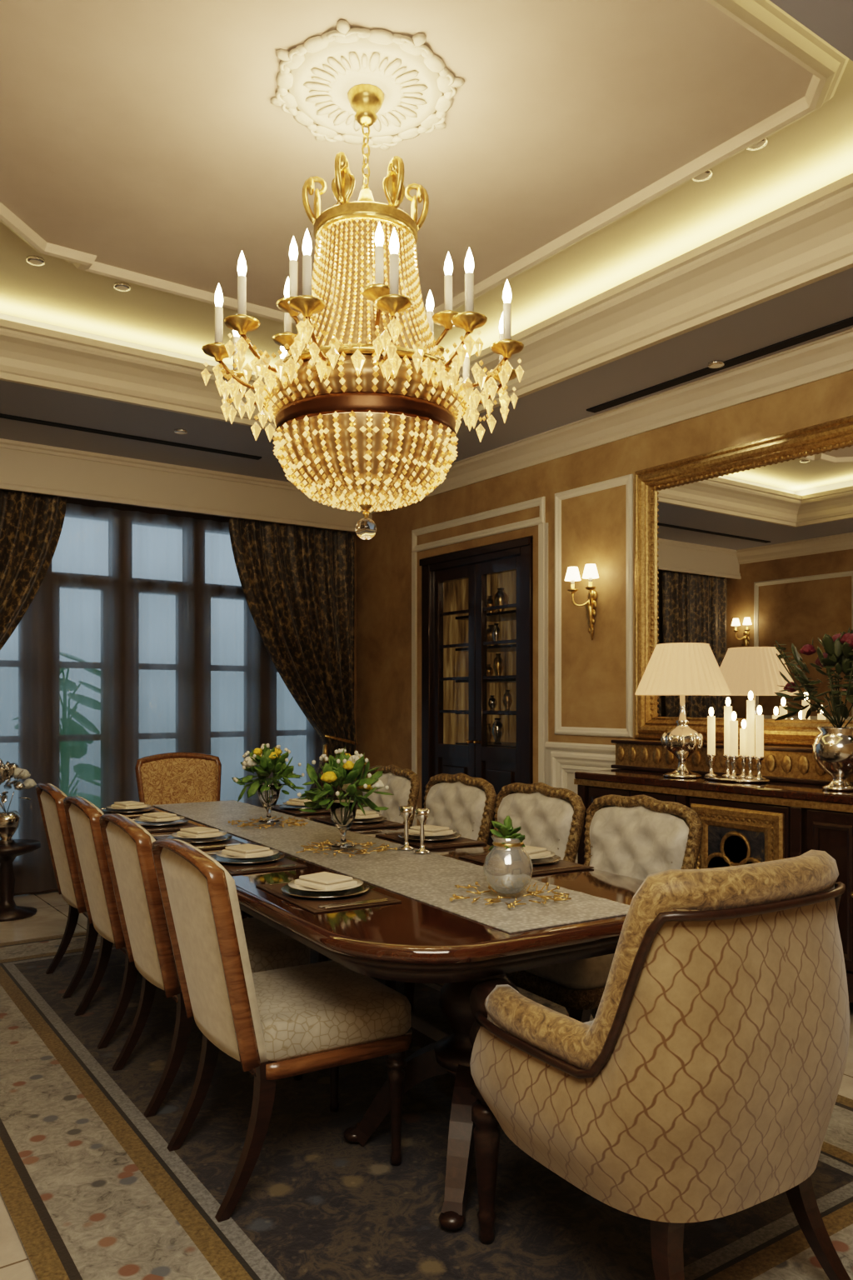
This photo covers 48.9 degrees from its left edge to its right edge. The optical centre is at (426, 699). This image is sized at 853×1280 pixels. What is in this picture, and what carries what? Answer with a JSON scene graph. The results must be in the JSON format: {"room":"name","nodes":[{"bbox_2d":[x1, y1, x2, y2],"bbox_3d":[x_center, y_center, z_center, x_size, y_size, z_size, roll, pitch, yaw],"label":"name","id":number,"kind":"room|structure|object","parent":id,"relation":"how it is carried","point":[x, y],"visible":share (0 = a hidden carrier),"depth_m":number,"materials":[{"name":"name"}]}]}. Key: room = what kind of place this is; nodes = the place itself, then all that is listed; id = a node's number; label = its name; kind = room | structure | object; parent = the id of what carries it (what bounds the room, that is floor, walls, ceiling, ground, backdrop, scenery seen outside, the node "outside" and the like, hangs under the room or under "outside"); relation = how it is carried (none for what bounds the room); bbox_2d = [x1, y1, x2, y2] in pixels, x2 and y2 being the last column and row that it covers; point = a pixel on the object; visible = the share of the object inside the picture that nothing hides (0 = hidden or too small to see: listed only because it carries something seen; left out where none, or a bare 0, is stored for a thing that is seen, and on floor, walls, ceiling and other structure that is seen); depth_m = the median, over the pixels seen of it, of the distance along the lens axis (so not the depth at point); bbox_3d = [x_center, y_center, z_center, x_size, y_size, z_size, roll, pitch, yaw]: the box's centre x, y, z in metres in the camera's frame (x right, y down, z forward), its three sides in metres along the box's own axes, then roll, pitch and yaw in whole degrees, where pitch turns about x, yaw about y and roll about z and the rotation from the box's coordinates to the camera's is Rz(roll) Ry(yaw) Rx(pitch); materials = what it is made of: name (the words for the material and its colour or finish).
{"room":"formal dining room","nodes":[
{"label":"formal dining room","id":0,"kind":"room"},
{"bbox_2d":[0,489,356,780],"bbox_3d":[-2.606,-0.350,6.690,5.200,3.400,0.200,0,0,-36],"label":"wall","id":1,"kind":"structure","parent":0,"point":[332,530],"depth_m":8.00,"materials":[{"name":"paint"}]},
{"bbox_2d":[0,490,66,649],"bbox_3d":[-3.031,-0.030,6.081,1.363,2.730,0.137,0,0,-36],"label":"drape","id":2,"kind":"object","parent":1,"relation":"hanging from","point":[31,525],"visible":1,"depth_m":6.31,"materials":[{"name":"brown fabric"}]},
{"bbox_2d":[0,490,322,895],"bbox_3d":[-2.317,-0.042,6.846,3.646,2.773,0.110,0,0,-36],"label":"window frames","id":3,"kind":"structure","parent":1,"relation":"in","point":[38,664],"depth_m":6.85,"materials":[{"name":"brown wood"}]},
{"bbox_2d":[0,438,372,532],"bbox_3d":[-2.482,-1.540,6.348,5.000,0.320,0.080,0,0,-36],"label":"curtain pelmet","id":4,"kind":"structure","parent":1,"relation":"attached to","point":[24,467],"depth_m":6.73,"materials":[{"name":"beige"}]},
{"bbox_2d":[228,517,359,799],"bbox_3d":[-1.041,-0.030,7.516,1.164,2.730,0.136,0,0,-36],"label":"drape","id":5,"kind":"object","parent":4,"relation":"hanging from","point":[297,582],"visible":0.7,"depth_m":7.58,"materials":[{"name":"brown fabric"}]},
{"bbox_2d":[0,0,852,369],"bbox_3d":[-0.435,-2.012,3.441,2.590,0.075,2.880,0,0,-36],"label":"ceiling","id":6,"kind":"structure","parent":0,"point":[143,142],"depth_m":3.29,"materials":[{"name":"beige paint"}]},
{"bbox_2d":[0,0,852,482],"bbox_3d":[-0.361,-1.875,3.407,5.000,0.350,7.750,0,0,-36],"label":"ceiling","id":7,"kind":"structure","parent":0,"point":[827,301],"depth_m":5.32,"materials":[{"name":"beige paint"}]},
{"bbox_2d":[26,255,44,265],"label":"recessed light","id":8,"kind":"object","parent":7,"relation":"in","point":[33,260],"depth_m":4.34,"materials":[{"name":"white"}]},
{"bbox_2d":[114,281,129,291],"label":"recessed light","id":9,"kind":"object","parent":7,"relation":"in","point":[125,286],"depth_m":4.62,"materials":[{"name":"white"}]},
{"bbox_2d":[174,428,187,434],"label":"recessed light","id":10,"kind":"object","parent":7,"relation":"in","point":[179,431],"depth_m":5.89,"materials":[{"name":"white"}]},
{"bbox_2d":[200,84,524,539],"bbox_3d":[-0.200,-1.272,3.098,1.053,1.483,1.038,0,0,-36],"label":"chandelier","id":11,"kind":"object","parent":7,"relation":"hanging from","point":[366,407],"visible":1,"depth_m":2.91,"materials":[{"name":"gold metal"}]},
{"bbox_2d":[270,20,464,149],"bbox_3d":[-0.200,-2.006,3.098,0.657,0.027,0.657,0,0,-36],"label":"ceiling medallion","id":12,"kind":"object","parent":7,"relation":"attached to","point":[316,77],"depth_m":3.04,"materials":[{"name":"white paint"}]},
{"bbox_2d":[0,173,852,430],"bbox_3d":[-0.520,-1.821,3.755,3.470,0.247,4.020,0,0,-36],"label":"crown molding","id":13,"kind":"structure","parent":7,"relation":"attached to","point":[807,240],"depth_m":4.58,"materials":[{"name":"beige paint"}]},
{"bbox_2d":[0,316,852,459],"bbox_3d":[-0.482,-1.696,3.690,4.535,0.010,5.550,0,0,-36],"label":"ceiling vent slots","id":14,"kind":"object","parent":7,"relation":"in","point":[847,322],"depth_m":5.09,"materials":[{"name":"black metal"}]},
{"bbox_2d":[692,169,712,181],"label":"recessed light","id":15,"kind":"object","parent":7,"relation":"in","point":[707,174],"depth_m":3.65,"materials":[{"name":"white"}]},
{"bbox_2d":[708,360,724,368],"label":"recessed light","id":16,"kind":"object","parent":7,"relation":"in","point":[717,363],"depth_m":4.71,"materials":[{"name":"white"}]},
{"bbox_2d":[746,137,768,150],"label":"recessed light","id":17,"kind":"object","parent":7,"relation":"in","point":[760,145],"depth_m":3.44,"materials":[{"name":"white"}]},
{"bbox_2d":[0,890,852,1279],"bbox_3d":[-0.361,1.400,3.407,5.600,0.100,8.350,0,0,-36],"label":"floor","id":18,"kind":"structure","parent":0,"point":[50,919],"depth_m":5.36,"materials":[{"name":"stone"}]},
{"bbox_2d":[0,758,40,921],"bbox_3d":[-2.631,0.856,5.870,0.400,0.988,0.400,0,0,-13],"label":"stand","id":19,"kind":"object","parent":18,"relation":"on","point":[10,848],"visible":1,"depth_m":5.83,"materials":[{"name":"brown wood"}]},
{"bbox_2d":[0,915,852,1279],"bbox_3d":[-0.441,1.343,3.689,2.470,0.008,4.560,0,0,-34],"label":"rug","id":20,"kind":"object","parent":18,"relation":"on","point":[92,1187],"visible":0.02,"depth_m":2.60,"materials":[{"name":"grey carpet"}]},
{"bbox_2d":[35,783,98,998],"bbox_3d":[-1.524,0.865,4.536,0.651,0.946,0.530,0,0,-31],"label":"chair","id":21,"kind":"object","parent":20,"relation":"on","point":[50,797],"visible":0.48,"depth_m":4.28,"materials":[{"name":"fabric"}]},
{"bbox_2d":[63,796,241,1049],"bbox_3d":[-1.155,0.865,3.930,0.651,0.946,0.530,0,0,-31],"label":"chair","id":22,"kind":"object","parent":20,"relation":"on","point":[82,816],"visible":0.51,"depth_m":3.67,"materials":[{"name":"fabric"}]},
{"bbox_2d":[135,751,247,919],"bbox_3d":[-1.385,0.830,5.533,0.536,1.016,0.630,0,0,-31],"label":"head chair","id":23,"kind":"object","parent":20,"relation":"on","point":[179,777],"visible":0.28,"depth_m":5.74,"materials":[{"name":"fabric"}]},
{"bbox_2d":[99,813,309,1117],"bbox_3d":[-0.797,0.865,3.340,0.651,0.946,0.530,0,0,-31],"label":"chair","id":24,"kind":"object","parent":20,"relation":"on","point":[127,845],"visible":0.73,"depth_m":3.13,"materials":[{"name":"fabric"}]},
{"bbox_2d":[151,839,412,1222],"bbox_3d":[-0.430,0.865,2.738,0.651,0.946,0.530,0,0,-31],"label":"chair","id":25,"kind":"object","parent":20,"relation":"on","point":[279,1023],"visible":0.99,"depth_m":2.55,"materials":[{"name":"fabric"}]},
{"bbox_2d":[318,764,419,962],"bbox_3d":[-0.416,0.850,5.117,0.595,0.978,0.596,0,0,-31],"label":"tufted chair","id":26,"kind":"object","parent":20,"relation":"on","point":[404,783],"visible":0.3,"depth_m":5.10,"materials":[{"name":"fabric"}]},
{"bbox_2d":[129,799,644,1230],"bbox_3d":[-0.468,0.954,3.774,1.180,0.767,3.356,0,0,-31],"label":"dining table","id":27,"kind":"object","parent":20,"relation":"on","point":[411,940],"visible":0.28,"depth_m":2.45,"materials":[{"name":"brown wood"}]},
{"bbox_2d":[100,797,334,874],"bbox_3d":[-0.704,0.543,4.005,1.057,0.050,2.226,0,0,-31],"label":"place settings","id":28,"kind":"object","parent":27,"relation":"on","point":[238,857],"depth_m":3.73,"materials":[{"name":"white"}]},
{"bbox_2d":[255,871,402,913],"bbox_3d":[-0.275,0.543,2.561,0.292,0.050,0.489,0,0,-31],"label":"place settings","id":29,"kind":"object","parent":27,"relation":"on","point":[322,892],"depth_m":2.68,"materials":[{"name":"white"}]},
{"bbox_2d":[152,800,629,933],"bbox_3d":[-0.442,0.567,3.790,0.460,0.004,3.240,0,0,-31],"label":"table runner","id":30,"kind":"object","parent":27,"relation":"on","point":[431,878],"visible":0.91,"depth_m":3.07,"materials":[{"name":"beige fabric"}]},
{"bbox_2d":[228,742,397,857],"bbox_3d":[-0.523,0.367,3.865,0.375,0.390,1.165,0,0,-31],"label":"flowers","id":31,"kind":"object","parent":30,"relation":"on","point":[343,812],"visible":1,"depth_m":3.54,"materials":[{"name":"green plant"}]},
{"bbox_2d":[398,805,430,853],"bbox_3d":[-0.046,0.483,3.504,0.064,0.160,0.164,0,0,-37],"label":"candlesticks","id":32,"kind":"object","parent":30,"relation":"on","point":[406,812],"visible":1,"depth_m":3.49,"materials":[{"name":"silver metal"}]},
{"bbox_2d":[449,815,571,908],"bbox_3d":[0.237,0.445,2.669,0.340,0.235,0.332,0,0,3],"label":"glass vase","id":33,"kind":"object","parent":30,"relation":"on","point":[507,867],"visible":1,"depth_m":2.63,"materials":[{"name":"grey glass"}]},
{"bbox_2d":[350,809,489,863],"bbox_3d":[-0.062,0.543,3.717,0.360,0.050,1.506,0,0,-31],"label":"place settings","id":34,"kind":"object","parent":27,"relation":"on","point":[436,837],"depth_m":3.79,"materials":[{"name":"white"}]},
{"bbox_2d":[523,845,594,875],"bbox_3d":[0.343,0.543,3.060,0.350,0.050,0.472,0,0,-31],"label":"place settings","id":35,"kind":"object","parent":27,"relation":"on","point":[544,862],"depth_m":3.20,"materials":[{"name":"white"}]},
{"bbox_2d":[385,772,496,990],"bbox_3d":[-0.052,0.850,4.518,0.595,0.978,0.596,0,0,-31],"label":"tufted chair","id":36,"kind":"object","parent":20,"relation":"on","point":[463,803],"visible":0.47,"depth_m":4.54,"materials":[{"name":"fabric"}]},
{"bbox_2d":[404,782,585,1013],"bbox_3d":[0.275,0.850,3.980,0.595,0.978,0.596,0,0,-31],"label":"tufted chair","id":37,"kind":"object","parent":20,"relation":"on","point":[552,818],"visible":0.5,"depth_m":4.01,"materials":[{"name":"fabric"}]},
{"bbox_2d":[505,794,703,1022],"bbox_3d":[0.602,0.850,3.442,0.595,0.978,0.596,0,0,-31],"label":"tufted chair","id":38,"kind":"object","parent":20,"relation":"on","point":[639,837],"visible":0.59,"depth_m":3.41,"materials":[{"name":"fabric"}]},
{"bbox_2d":[470,850,851,1279],"bbox_3d":[0.552,0.838,2.193,0.726,1.000,0.722,0,0,-33],"label":"armchair","id":39,"kind":"object","parent":20,"relation":"on","point":[704,1082],"visible":1,"depth_m":1.88,"materials":[{"name":"fabric"}]},
{"bbox_2d":[574,769,852,1003],"bbox_3d":[1.736,0.873,4.316,0.530,0.955,2.470,0,0,-36],"label":"sideboard","id":40,"kind":"object","parent":18,"relation":"on","point":[743,823],"visible":0.34,"depth_m":4.25,"materials":[{"name":"brown wood"}]},
{"bbox_2d":[635,642,731,778],"bbox_3d":[1.317,0.053,4.821,0.478,0.681,0.478,0,0,-36],"label":"table lamp","id":41,"kind":"object","parent":40,"relation":"on","point":[682,669],"visible":1,"depth_m":4.70,"materials":[{"name":"beige fabric"}]},
{"bbox_2d":[610,739,852,785],"bbox_3d":[1.810,0.312,4.518,0.150,0.165,2.340,0,0,-36],"label":"plinth","id":42,"kind":"object","parent":40,"relation":"on","point":[781,763],"depth_m":4.82,"materials":[{"name":"brown wood"}]},
{"bbox_2d":[774,626,852,790],"bbox_3d":[1.810,0.032,4.134,0.288,0.725,0.687,0,0,-36],"label":"flower vase","id":43,"kind":"object","parent":40,"relation":"on","point":[832,748],"visible":1,"depth_m":4.10,"materials":[{"name":"silver metal"}]},
{"bbox_2d":[356,370,852,825],"bbox_3d":[1.689,-0.350,5.009,0.200,3.400,7.950,0,0,-36],"label":"wall","id":44,"kind":"structure","parent":0,"point":[594,524],"depth_m":5.96,"materials":[{"name":"paint"}]},
{"bbox_2d":[420,536,533,844],"bbox_3d":[0.596,0.115,6.903,0.708,2.570,1.540,0,0,-36],"label":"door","id":45,"kind":"structure","parent":44,"relation":"in","point":[477,602],"depth_m":6.98,"materials":[{"name":"brown wood"}]},
{"bbox_2d":[411,474,633,863],"bbox_3d":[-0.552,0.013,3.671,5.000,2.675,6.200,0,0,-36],"label":"trim","id":46,"kind":"structure","parent":44,"relation":"attached to","point":[558,762],"depth_m":6.04,"materials":[{"name":"white paint"}]},
{"bbox_2d":[565,564,599,639],"bbox_3d":[0.964,-0.592,5.713,0.151,0.445,0.250,0,0,-36],"label":"sconce","id":47,"kind":"object","parent":44,"relation":"attached to","point":[572,575],"visible":1,"depth_m":5.72,"materials":[{"name":"gold metal"}]},
{"bbox_2d":[370,327,852,514],"bbox_3d":[-0.288,-1.626,3.306,5.000,0.152,7.500,0,0,-36],"label":"crown molding","id":48,"kind":"structure","parent":44,"relation":"attached to","point":[832,355],"depth_m":5.21,"materials":[{"name":"beige paint"}]},
{"bbox_2d":[635,415,852,746],"bbox_3d":[1.854,-0.550,4.543,0.070,1.550,2.200,0,0,-36],"label":"mirror","id":49,"kind":"object","parent":44,"relation":"attached to","point":[742,549],"visible":0.92,"depth_m":4.83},
{"label":"outside","id":50,"kind":"structure","parent":0,"visible":0},
{"bbox_2d":[0,516,306,858],"bbox_3d":[-3.321,0.150,8.023,9.000,5.000,0.050,0,0,-36],"label":"window glass","id":51,"kind":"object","parent":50,"point":[82,547],"depth_m":8.59,"materials":[{"name":"blue"}]},
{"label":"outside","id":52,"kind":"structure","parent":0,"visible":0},
{"bbox_2d":[12,651,100,808],"bbox_3d":[-2.737,0.492,7.101,0.769,1.716,0.504,0,0,-36],"label":"plant","id":53,"kind":"object","parent":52,"point":[73,749],"visible":0.42,"depth_m":7.10,"materials":[{"name":"green plant"}]}
]}

